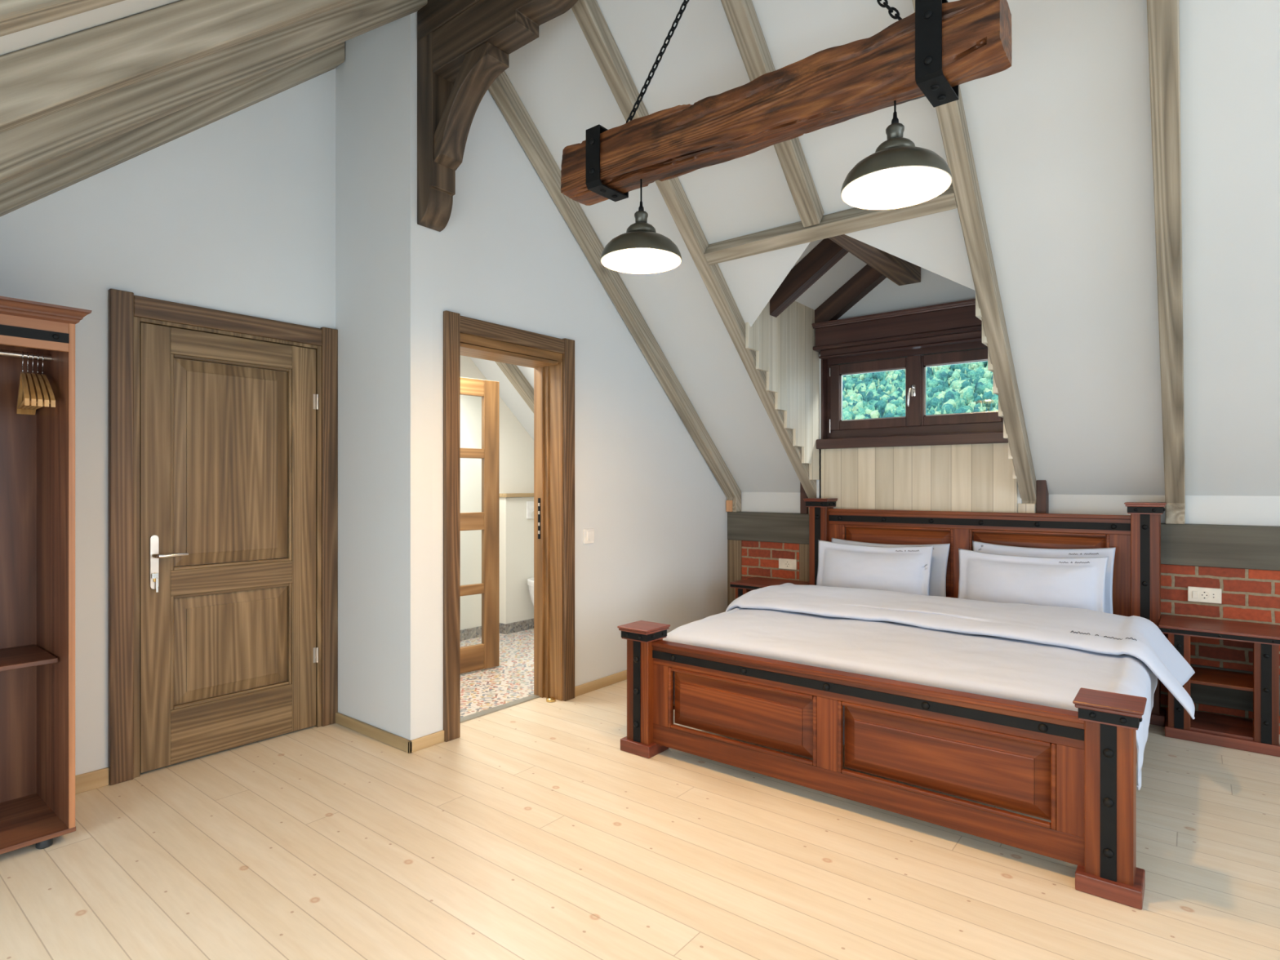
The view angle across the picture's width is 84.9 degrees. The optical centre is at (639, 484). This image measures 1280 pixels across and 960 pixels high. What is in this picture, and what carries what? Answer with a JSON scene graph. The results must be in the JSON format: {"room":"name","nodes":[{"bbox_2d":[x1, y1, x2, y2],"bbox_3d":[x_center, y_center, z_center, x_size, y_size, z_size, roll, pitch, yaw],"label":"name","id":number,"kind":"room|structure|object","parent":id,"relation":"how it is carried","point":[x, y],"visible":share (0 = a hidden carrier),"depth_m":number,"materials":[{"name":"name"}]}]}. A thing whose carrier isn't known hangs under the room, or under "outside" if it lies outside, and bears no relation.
{"room":"bedroom","nodes":[
{"label":"bedroom","id":0,"kind":"room"},
{"bbox_2d":[0,68,335,775],"bbox_3d":[-2.543,-0.643,2.845,0.120,3.886,2.900,0,0,38],"label":"wall","id":1,"kind":"structure","parent":0,"point":[235,213],"depth_m":3.21,"materials":[{"name":"white paint"}]},
{"bbox_2d":[75,767,109,794],"bbox_3d":[-2.372,1.262,2.951,0.016,0.075,0.218,0,0,38],"label":"baseboard","id":2,"kind":"structure","parent":1,"relation":"attached to","point":[84,782],"depth_m":2.98,"materials":[{"name":"brown wood"}]},
{"bbox_2d":[108,288,337,785],"bbox_3d":[-2.001,0.225,3.451,0.176,2.150,1.026,0,0,38],"label":"door","id":3,"kind":"structure","parent":1,"relation":"in","point":[209,463],"depth_m":3.37,"materials":[{"name":"brown wood"}]},
{"bbox_2d":[335,11,432,740],"bbox_3d":[-1.865,-0.570,4.078,2.010,3.740,0.125,0,0,38],"label":"wall","id":4,"kind":"structure","parent":0,"point":[384,259],"depth_m":3.54,"materials":[{"name":"white paint"}]},
{"bbox_2d":[335,711,411,753],"bbox_3d":[-1.385,1.271,3.609,0.705,0.058,0.015,0,0,38],"label":"baseboard","id":5,"kind":"structure","parent":4,"relation":"attached to","point":[382,735],"depth_m":3.58,"materials":[{"name":"brown wood"}]},
{"bbox_2d":[417,0,577,231],"bbox_3d":[-0.645,-1.799,3.163,1.040,1.042,0.136,0,0,38],"label":"corbel bracket","id":6,"kind":"object","parent":4,"relation":"attached to","point":[458,62],"visible":0.99,"depth_m":3.31,"materials":[{"name":"brown wood"}]},
{"bbox_2d":[417,0,479,40],"bbox_3d":[2.074,-2.256,1.007,7.960,0.168,0.145,0,0,38],"label":"ridge beam","id":7,"kind":"structure","parent":6,"relation":"on","point":[435,14],"depth_m":3.32,"materials":[{"name":"brown wood"}]},
{"bbox_2d":[560,0,1012,205],"bbox_3d":[0.356,-1.650,2.389,1.610,1.061,0.186,0,0,38],"label":"beam","id":8,"kind":"structure","parent":7,"relation":"hanging from","point":[943,46],"depth_m":2.19,"materials":[{"name":"brown wood"}]},
{"bbox_2d":[600,178,681,273],"bbox_3d":[0.004,-1.016,2.676,0.311,0.325,0.311,0,0,38],"label":"pendant lamp","id":9,"kind":"object","parent":8,"relation":"attached to","point":[641,249],"visible":1,"depth_m":2.66,"materials":[{"name":"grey metal"}]},
{"bbox_2d":[634,210,648,222],"bbox_3d":[0.004,-1.019,2.676,0.053,0.050,0.053,0,0,38],"label":"socket","id":10,"kind":"object","parent":9,"relation":"attached to","point":[641,216],"depth_m":2.66,"materials":[{"name":"grey metal"}]},
{"bbox_2d":[840,100,952,209],"bbox_3d":[0.758,-1.018,2.079,0.311,0.283,0.311,0,0,38],"label":"pendant lamp","id":11,"kind":"object","parent":8,"relation":"attached to","point":[900,174],"visible":1,"depth_m":2.07,"materials":[{"name":"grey metal"}]},
{"bbox_2d":[885,123,904,139],"bbox_3d":[0.758,-1.043,2.079,0.053,0.050,0.053,0,0,38],"label":"socket","id":12,"kind":"object","parent":11,"relation":"attached to","point":[894,130],"depth_m":2.06,"materials":[{"name":"grey metal"}]},
{"bbox_2d":[460,355,533,630],"bbox_3d":[-1.615,-0.700,5.810,0.150,4.000,3.100,0,0,38],"label":"wall","id":13,"kind":"structure","parent":0,"point":[516,444],"depth_m":5.97,"materials":[{"name":"beige paint"}]},
{"bbox_2d":[460,617,533,640],"bbox_3d":[-1.515,1.255,5.725,0.112,0.090,2.890,0,0,38],"label":"baseboard","id":14,"kind":"structure","parent":13,"relation":"attached to","point":[504,628],"depth_m":6.10,"materials":[{"name":"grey tile"}]},
{"bbox_2d":[499,497,533,623],"bbox_3d":[-0.914,0.705,6.493,0.100,1.190,0.940,0,0,38],"label":"half wall","id":15,"kind":"structure","parent":0,"point":[516,531],"depth_m":6.17,"materials":[{"name":"beige paint"}]},
{"bbox_2d":[499,493,533,497],"bbox_3d":[-0.906,0.091,6.471,0.120,0.033,0.955,0,0,38],"label":"wooden ledge","id":16,"kind":"object","parent":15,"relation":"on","point":[501,495],"visible":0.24,"depth_m":6.15,"materials":[{"name":"brown wood"}]},
{"bbox_2d":[526,501,533,519],"bbox_3d":[-0.939,0.227,6.366,0.017,0.157,0.240,0,0,38],"label":"flush plate","id":17,"kind":"object","parent":15,"relation":"attached to","point":[530,504],"visible":0.45,"depth_m":6.29,"materials":[{"name":"white plastic"}]},
{"bbox_2d":[527,577,533,606],"bbox_3d":[-0.749,1.018,6.164,0.562,0.365,0.384,0,0,38],"label":"toilet","id":18,"kind":"object","parent":15,"relation":"attached to","point":[530,580],"visible":0.13,"depth_m":6.13,"materials":[{"name":"ceramic"}]},
{"bbox_2d":[408,89,727,753],"bbox_3d":[-0.234,-0.635,4.659,0.205,3.870,3.090,0,0,38],"label":"wall","id":19,"kind":"structure","parent":0,"point":[505,254],"depth_m":4.42,"materials":[{"name":"white paint"}]},
{"bbox_2d":[443,310,574,742],"bbox_3d":[-0.778,0.209,3.974,0.233,2.182,0.939,0,0,38],"label":"door frame","id":20,"kind":"structure","parent":19,"relation":"in","point":[552,359],"depth_m":4.21,"materials":[{"name":"brown wood"}]},
{"bbox_2d":[582,528,594,543],"bbox_3d":[-0.319,0.322,4.394,0.020,0.092,0.090,0,0,38],"label":"light switch","id":21,"kind":"object","parent":19,"relation":"attached to","point":[588,534],"visible":1,"depth_m":4.38,"materials":[{"name":"white plastic"}]},
{"bbox_2d":[0,628,1279,959],"bbox_3d":[1.355,1.329,1.669,9.950,0.062,5.900,0,0,38],"label":"floor","id":22,"kind":"structure","parent":0,"point":[529,833],"depth_m":2.41,"materials":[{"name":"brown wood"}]},
{"bbox_2d":[0,296,92,854],"bbox_3d":[-2.390,0.332,2.487,0.535,1.936,0.588,0,0,38],"label":"wardrobe","id":23,"kind":"object","parent":22,"relation":"on","point":[37,451],"visible":1,"depth_m":2.74,"materials":[{"name":"brown wood"}]},
{"bbox_2d":[16,351,29,413],"bbox_3d":[-2.318,-0.392,2.629,0.014,0.221,0.416,0,0,-45],"label":"clothes hanger","id":24,"kind":"object","parent":23,"relation":"hanging from","point":[23,386],"visible":1,"depth_m":2.62,"materials":[{"name":"brown wood"}]},
{"bbox_2d":[21,351,35,413],"bbox_3d":[-2.309,-0.392,2.640,0.416,0.221,0.013,0,0,44],"label":"clothes hanger","id":25,"kind":"object","parent":23,"relation":"hanging from","point":[29,382],"visible":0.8,"depth_m":2.56,"materials":[{"name":"beige wood"}]},
{"bbox_2d":[0,644,57,671],"bbox_3d":[-2.445,0.651,2.534,0.360,0.017,0.457,0,0,38],"label":"shelf","id":26,"kind":"object","parent":23,"relation":"attached to","point":[12,656],"depth_m":2.63,"materials":[{"name":"brown wood"}]},
{"bbox_2d":[24,351,42,414],"bbox_3d":[-2.300,-0.392,2.652,0.416,0.221,0.013,0,0,43],"label":"clothes hanger","id":27,"kind":"object","parent":23,"relation":"hanging from","point":[36,385],"visible":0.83,"depth_m":2.58,"materials":[{"name":"beige wood"}]},
{"bbox_2d":[27,352,48,414],"bbox_3d":[-2.291,-0.392,2.663,0.416,0.221,0.013,0,0,42],"label":"clothes hanger","id":28,"kind":"object","parent":23,"relation":"hanging from","point":[44,393],"visible":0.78,"depth_m":2.59,"materials":[{"name":"beige wood"}]},
{"bbox_2d":[31,353,55,414],"bbox_3d":[-2.282,-0.392,2.675,0.416,0.221,0.014,0,0,41],"label":"clothes hanger","id":29,"kind":"object","parent":23,"relation":"hanging from","point":[51,395],"visible":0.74,"depth_m":2.60,"materials":[{"name":"beige wood"}]},
{"bbox_2d":[460,377,499,674],"bbox_3d":[-1.285,0.277,4.730,0.756,2.023,0.041,0,0,-44],"label":"door","id":30,"kind":"structure","parent":22,"relation":"on","point":[485,655],"depth_m":4.92,"materials":[{"name":"brown wood"}]},
{"bbox_2d":[546,696,555,702],"bbox_3d":[-0.536,1.287,4.209,0.056,0.022,0.056,0,0,38],"label":"door stop","id":31,"kind":"object","parent":22,"relation":"on","point":[550,699],"visible":1,"depth_m":4.19,"materials":[{"name":"gold metal"}]},
{"bbox_2d":[727,539,741,607],"bbox_3d":[0.771,0.874,5.683,0.127,0.853,0.035,0,0,38],"label":"timber post","id":32,"kind":"object","parent":22,"relation":"on","point":[734,547],"visible":0.52,"depth_m":5.67,"materials":[{"name":"brown wood"}]},
{"bbox_2d":[729,577,808,599],"bbox_3d":[0.986,1.013,5.227,0.495,0.574,0.394,0,0,38],"label":"bedside table","id":33,"kind":"object","parent":22,"relation":"on","point":[742,587],"visible":0.2,"depth_m":5.20,"materials":[{"name":"brown wood"}]},
{"bbox_2d":[799,543,808,582],"bbox_3d":[1.259,0.874,5.296,0.106,0.853,0.035,0,0,38],"label":"timber post","id":34,"kind":"object","parent":22,"relation":"on","point":[803,548],"visible":0.25,"depth_m":5.29,"materials":[{"name":"brown wood"}]},
{"bbox_2d":[617,497,1166,909],"bbox_3d":[1.409,0.699,3.656,2.090,1.203,2.263,0,0,38],"label":"bed","id":35,"kind":"object","parent":22,"relation":"on","point":[1074,771],"visible":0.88,"depth_m":2.78,"materials":[{"name":"brown wood"}]},
{"bbox_2d":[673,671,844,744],"bbox_3d":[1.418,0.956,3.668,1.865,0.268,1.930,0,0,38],"label":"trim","id":36,"kind":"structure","parent":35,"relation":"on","point":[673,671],"depth_m":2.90,"materials":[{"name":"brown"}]},
{"bbox_2d":[816,539,933,595],"bbox_3d":[1.497,0.597,4.540,0.752,0.443,0.188,0,0,35],"label":"pillow","id":37,"kind":"object","parent":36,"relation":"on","point":[906,569],"visible":0.66,"depth_m":4.46,"materials":[{"name":"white fabric"}]},
{"bbox_2d":[831,537,950,596],"bbox_3d":[1.637,0.595,4.664,0.791,0.446,0.122,0,0,38],"label":"pillow","id":38,"kind":"object","parent":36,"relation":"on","point":[937,582],"visible":0.1,"depth_m":4.46,"materials":[{"name":"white fabric"}]},
{"bbox_2d":[662,582,1195,790],"bbox_3d":[1.367,0.829,3.497,2.206,0.415,1.451,0,0,38],"label":"duvet","id":39,"kind":"object","parent":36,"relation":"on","point":[1026,653],"visible":0.92,"depth_m":3.21,"materials":[{"name":"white fabric"}]},
{"bbox_2d":[957,548,1108,612],"bbox_3d":[2.197,0.602,3.970,0.763,0.434,0.192,0,0,43],"label":"pillow","id":40,"kind":"object","parent":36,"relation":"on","point":[1065,582],"visible":0.66,"depth_m":3.90,"materials":[{"name":"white fabric"}]},
{"bbox_2d":[972,540,1115,613],"bbox_3d":[2.335,0.583,4.096,0.743,0.472,0.131,0,0,35],"label":"pillow","id":41,"kind":"object","parent":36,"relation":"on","point":[977,546],"visible":0.17,"depth_m":4.04,"materials":[{"name":"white fabric"}]},
{"bbox_2d":[1158,613,1279,756],"bbox_3d":[3.003,1.013,3.628,0.495,0.574,0.394,0,0,38],"label":"bedside table","id":42,"kind":"object","parent":22,"relation":"on","point":[1260,735],"visible":0.86,"depth_m":3.52,"materials":[{"name":"brown wood"}]},
{"bbox_2d":[1190,666,1253,691],"bbox_3d":[3.008,1.004,3.632,0.377,0.017,0.340,0,0,38],"label":"shelf","id":43,"kind":"object","parent":42,"relation":"attached to","point":[1202,676],"depth_m":3.59,"materials":[{"name":"brown wood"}]},
{"bbox_2d":[1190,711,1253,740],"bbox_3d":[3.005,1.241,3.628,0.377,0.014,0.350,0,0,38],"label":"shelf","id":44,"kind":"object","parent":42,"relation":"attached to","point":[1206,725],"depth_m":3.57,"materials":[{"name":"brown wood"}]},
{"bbox_2d":[0,0,1279,496],"bbox_3d":[1.348,-1.284,1.579,10.050,2.795,5.950,0,0,38],"label":"ceiling","id":45,"kind":"structure","parent":0,"point":[1060,137],"depth_m":3.28,"materials":[{"name":"white paint"}]},
{"bbox_2d":[0,0,124,36],"bbox_3d":[-0.783,-1.206,1.476,0.090,2.748,2.900,0,0,38],"label":"rafter","id":46,"kind":"object","parent":45,"relation":"attached to","point":[15,15],"visible":1,"depth_m":1.17,"materials":[{"name":"beige wood"}]},
{"bbox_2d":[0,41,344,217],"bbox_3d":[-2.487,-1.139,2.731,0.110,2.614,2.750,0,0,38],"label":"rafter","id":47,"kind":"object","parent":45,"relation":"attached to","point":[18,193],"visible":0.58,"depth_m":3.10,"materials":[{"name":"beige wood"}]},
{"bbox_2d":[0,0,355,133],"bbox_3d":[-1.333,-1.206,1.912,0.085,2.748,2.900,0,0,38],"label":"rafter","id":48,"kind":"object","parent":45,"relation":"attached to","point":[41,80],"visible":1,"depth_m":1.84,"materials":[{"name":"beige wood"}]},
{"bbox_2d":[0,0,427,184],"bbox_3d":[-1.888,-1.206,2.351,0.090,2.748,2.900,0,0,38],"label":"rafter","id":49,"kind":"object","parent":45,"relation":"attached to","point":[25,148],"visible":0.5,"depth_m":2.55,"materials":[{"name":"beige wood"}]},
{"bbox_2d":[495,361,533,413],"bbox_3d":[-1.222,-1.161,5.509,0.090,2.758,2.855,0,0,38],"label":"rafter","id":50,"kind":"object","parent":45,"relation":"attached to","point":[511,371],"visible":0.03,"depth_m":5.76,"materials":[{"name":"beige wood"}]},
{"bbox_2d":[488,71,741,511],"bbox_3d":[-0.094,-1.161,4.614,0.090,2.758,2.855,0,0,38],"label":"rafter","id":51,"kind":"object","parent":45,"relation":"attached to","point":[502,90],"visible":0.83,"depth_m":4.45,"materials":[{"name":"beige wood"}]},
{"bbox_2d":[725,500,732,511],"bbox_3d":[0.723,0.171,5.671,0.053,0.092,0.017,0,0,38],"label":"block","id":52,"kind":"object","parent":51,"relation":"attached to","point":[728,503],"visible":1,"depth_m":5.66,"materials":[{"name":"brown wood"}]},
{"bbox_2d":[571,0,816,513],"bbox_3d":[0.461,-1.161,4.175,0.085,2.758,2.855,0,0,38],"label":"rafter","id":53,"kind":"object","parent":45,"relation":"attached to","point":[588,13],"visible":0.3,"depth_m":3.93,"materials":[{"name":"beige wood"}]},
{"bbox_2d":[720,0,824,226],"bbox_3d":[0.516,-1.931,3.114,0.090,1.218,1.262,0,0,38],"label":"rafter","id":54,"kind":"object","parent":45,"relation":"attached to","point":[741,15],"visible":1,"depth_m":3.14,"materials":[{"name":"beige wood"}]},
{"bbox_2d":[703,183,956,265],"bbox_3d":[0.922,-1.323,3.610,1.340,0.120,0.110,0,0,38],"label":"beam","id":55,"kind":"structure","parent":45,"relation":"attached to","point":[852,220],"depth_m":3.56,"materials":[{"name":"beige wood"}]},
{"bbox_2d":[911,0,1036,513],"bbox_3d":[1.577,-1.161,3.289,0.085,2.758,2.855,0,0,38],"label":"rafter","id":56,"kind":"object","parent":45,"relation":"attached to","point":[951,116],"visible":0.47,"depth_m":3.40,"materials":[{"name":"beige wood"}]},
{"bbox_2d":[1017,503,1035,513],"bbox_3d":[2.394,0.166,4.334,0.092,0.102,0.031,0,0,38],"label":"block","id":57,"kind":"object","parent":56,"relation":"attached to","point":[1022,508],"visible":0.56,"depth_m":4.32,"materials":[{"name":"beige wood"}]},
{"bbox_2d":[1146,0,1185,524],"bbox_3d":[2.142,-1.161,2.841,0.087,2.758,2.855,0,0,38],"label":"rafter","id":58,"kind":"object","parent":45,"relation":"attached to","point":[1162,15],"visible":0.93,"depth_m":2.89,"materials":[{"name":"beige wood"}]},
{"bbox_2d":[745,300,819,479],"bbox_3d":[0.990,-0.661,4.754,0.022,1.248,1.049,0,0,38],"label":"boards","id":59,"kind":"object","parent":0,"point":[783,344],"visible":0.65,"depth_m":4.84,"materials":[{"name":"beige wood"}]},
{"bbox_2d":[791,239,866,310],"bbox_3d":[1.321,-1.466,4.108,1.560,0.563,1.921,0,0,38],"label":"ceiling","id":60,"kind":"structure","parent":0,"point":[849,265],"depth_m":4.82,"materials":[{"name":"white paint"}]},
{"bbox_2d":[769,238,848,317],"bbox_3d":[1.098,-1.381,4.406,0.578,0.552,0.090,0,0,38],"label":"rafter","id":61,"kind":"object","parent":60,"relation":"attached to","point":[827,253],"visible":0.57,"depth_m":4.41,"materials":[{"name":"brown wood"}]},
{"bbox_2d":[814,264,886,323],"bbox_3d":[1.521,-1.411,4.940,0.578,0.493,0.083,0,0,38],"label":"rafter","id":62,"kind":"object","parent":60,"relation":"attached to","point":[867,278],"visible":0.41,"depth_m":4.94,"materials":[{"name":"brown wood"}]},
{"bbox_2d":[827,234,920,285],"bbox_3d":[1.397,-1.511,4.201,0.146,0.298,1.400,0,0,38],"label":"ridge beam","id":63,"kind":"structure","parent":60,"relation":"attached to","point":[901,272],"depth_m":4.30,"materials":[{"name":"brown wood"}]},
{"bbox_2d":[816,266,1022,512],"bbox_3d":[1.877,-0.719,4.822,1.650,2.038,0.170,0,0,38],"label":"wall","id":64,"kind":"structure","parent":0,"point":[966,477],"depth_m":4.71,"materials":[{"name":"beige wood"}]},
{"bbox_2d":[811,298,982,359],"bbox_3d":[1.789,-1.041,4.699,1.293,0.242,0.144,0,0,38],"label":"window pelmet","id":65,"kind":"structure","parent":64,"relation":"in","point":[952,322],"depth_m":4.69,"materials":[{"name":"brown wood"}]},
{"bbox_2d":[816,341,1008,448],"bbox_3d":[1.870,-0.612,4.783,1.322,0.700,0.220,0,0,38],"label":"window","id":66,"kind":"structure","parent":64,"relation":"in","point":[917,428],"depth_m":4.80,"materials":[{"name":"brown wood"}]},
{"bbox_2d":[975,293,1017,479],"bbox_3d":[2.026,-0.661,3.933,0.022,1.248,1.049,0,0,38],"label":"boards","id":67,"kind":"object","parent":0,"point":[978,313],"visible":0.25,"depth_m":3.83,"materials":[{"name":"beige wood"}]},
{"bbox_2d":[741,538,1279,734],"bbox_3d":[3.903,0.850,3.306,7.990,0.900,0.170,0,0,38],"label":"wall","id":68,"kind":"structure","parent":0,"point":[1247,595],"depth_m":3.82,"materials":[{"name":"red brick"}]},
{"bbox_2d":[727,511,808,544],"bbox_3d":[1.036,0.333,5.505,0.763,0.229,0.085,0,0,38],"label":"beam","id":69,"kind":"structure","parent":68,"relation":"attached to","point":[778,527],"depth_m":5.47,"materials":[{"name":"grey wood"}]},
{"bbox_2d":[800,481,808,513],"bbox_3d":[1.260,0.094,5.302,0.057,0.247,0.095,0,0,38],"label":"post","id":70,"kind":"object","parent":69,"relation":"on","point":[803,509],"visible":0.4,"depth_m":5.27,"materials":[{"name":"brown wood"}]},
{"bbox_2d":[778,558,796,569],"bbox_3d":[1.136,0.608,5.380,0.148,0.078,0.020,0,0,38],"label":"wall socket","id":71,"kind":"object","parent":68,"relation":"attached to","point":[784,563],"visible":1,"depth_m":5.37,"materials":[{"name":"beige plastic"}]},
{"bbox_2d":[1187,586,1221,604],"bbox_3d":[3.089,0.603,3.830,0.144,0.081,0.023,0,0,38],"label":"wall socket","id":72,"kind":"object","parent":68,"relation":"attached to","point":[1200,594],"visible":1,"depth_m":3.83,"materials":[{"name":"beige plastic"}]},
{"bbox_2d":[1160,523,1279,570],"bbox_3d":[4.719,0.333,2.586,5.797,0.229,0.085,0,0,38],"label":"beam","id":73,"kind":"structure","parent":68,"relation":"attached to","point":[1212,545],"depth_m":3.78,"materials":[{"name":"grey wood"}]},
{"bbox_2d":[1036,480,1048,513],"bbox_3d":[2.489,0.094,4.328,0.053,0.247,0.095,0,0,38],"label":"post","id":74,"kind":"object","parent":73,"relation":"on","point":[1042,495],"visible":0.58,"depth_m":4.29,"materials":[{"name":"brown wood"}]},
{"bbox_2d":[1190,663,1279,715],"bbox_3d":[4.975,1.095,2.339,5.090,0.210,0.023,0,0,38],"label":"sill timber","id":75,"kind":"structure","parent":68,"relation":"attached to","point":[1229,698],"depth_m":3.78,"materials":[{"name":"wood"}]},
{"bbox_2d":[741,492,1279,545],"bbox_3d":[3.922,0.200,3.329,7.990,0.400,0.110,0,0,38],"label":"wall","id":76,"kind":"structure","parent":0,"point":[1246,510],"depth_m":4.02,"materials":[{"name":"white paint"}]},
{"label":"outside","id":77,"kind":"structure","parent":0,"visible":0},
{"bbox_3d":[54.000,-20.000,148.607,220.000,60.600,160.000,0,0,38],"label":"hillside","id":78,"kind":"object","parent":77,"visible":0},
{"bbox_2d":[842,360,998,420],"bbox_3d":[52.865,-26.026,155.990,77.621,42.015,104.060,0,0,38],"label":"window view","id":79,"kind":"object","parent":78,"relation":"on","point":[963,388],"visible":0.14,"depth_m":121.76,"materials":[{"name":"green plant"}]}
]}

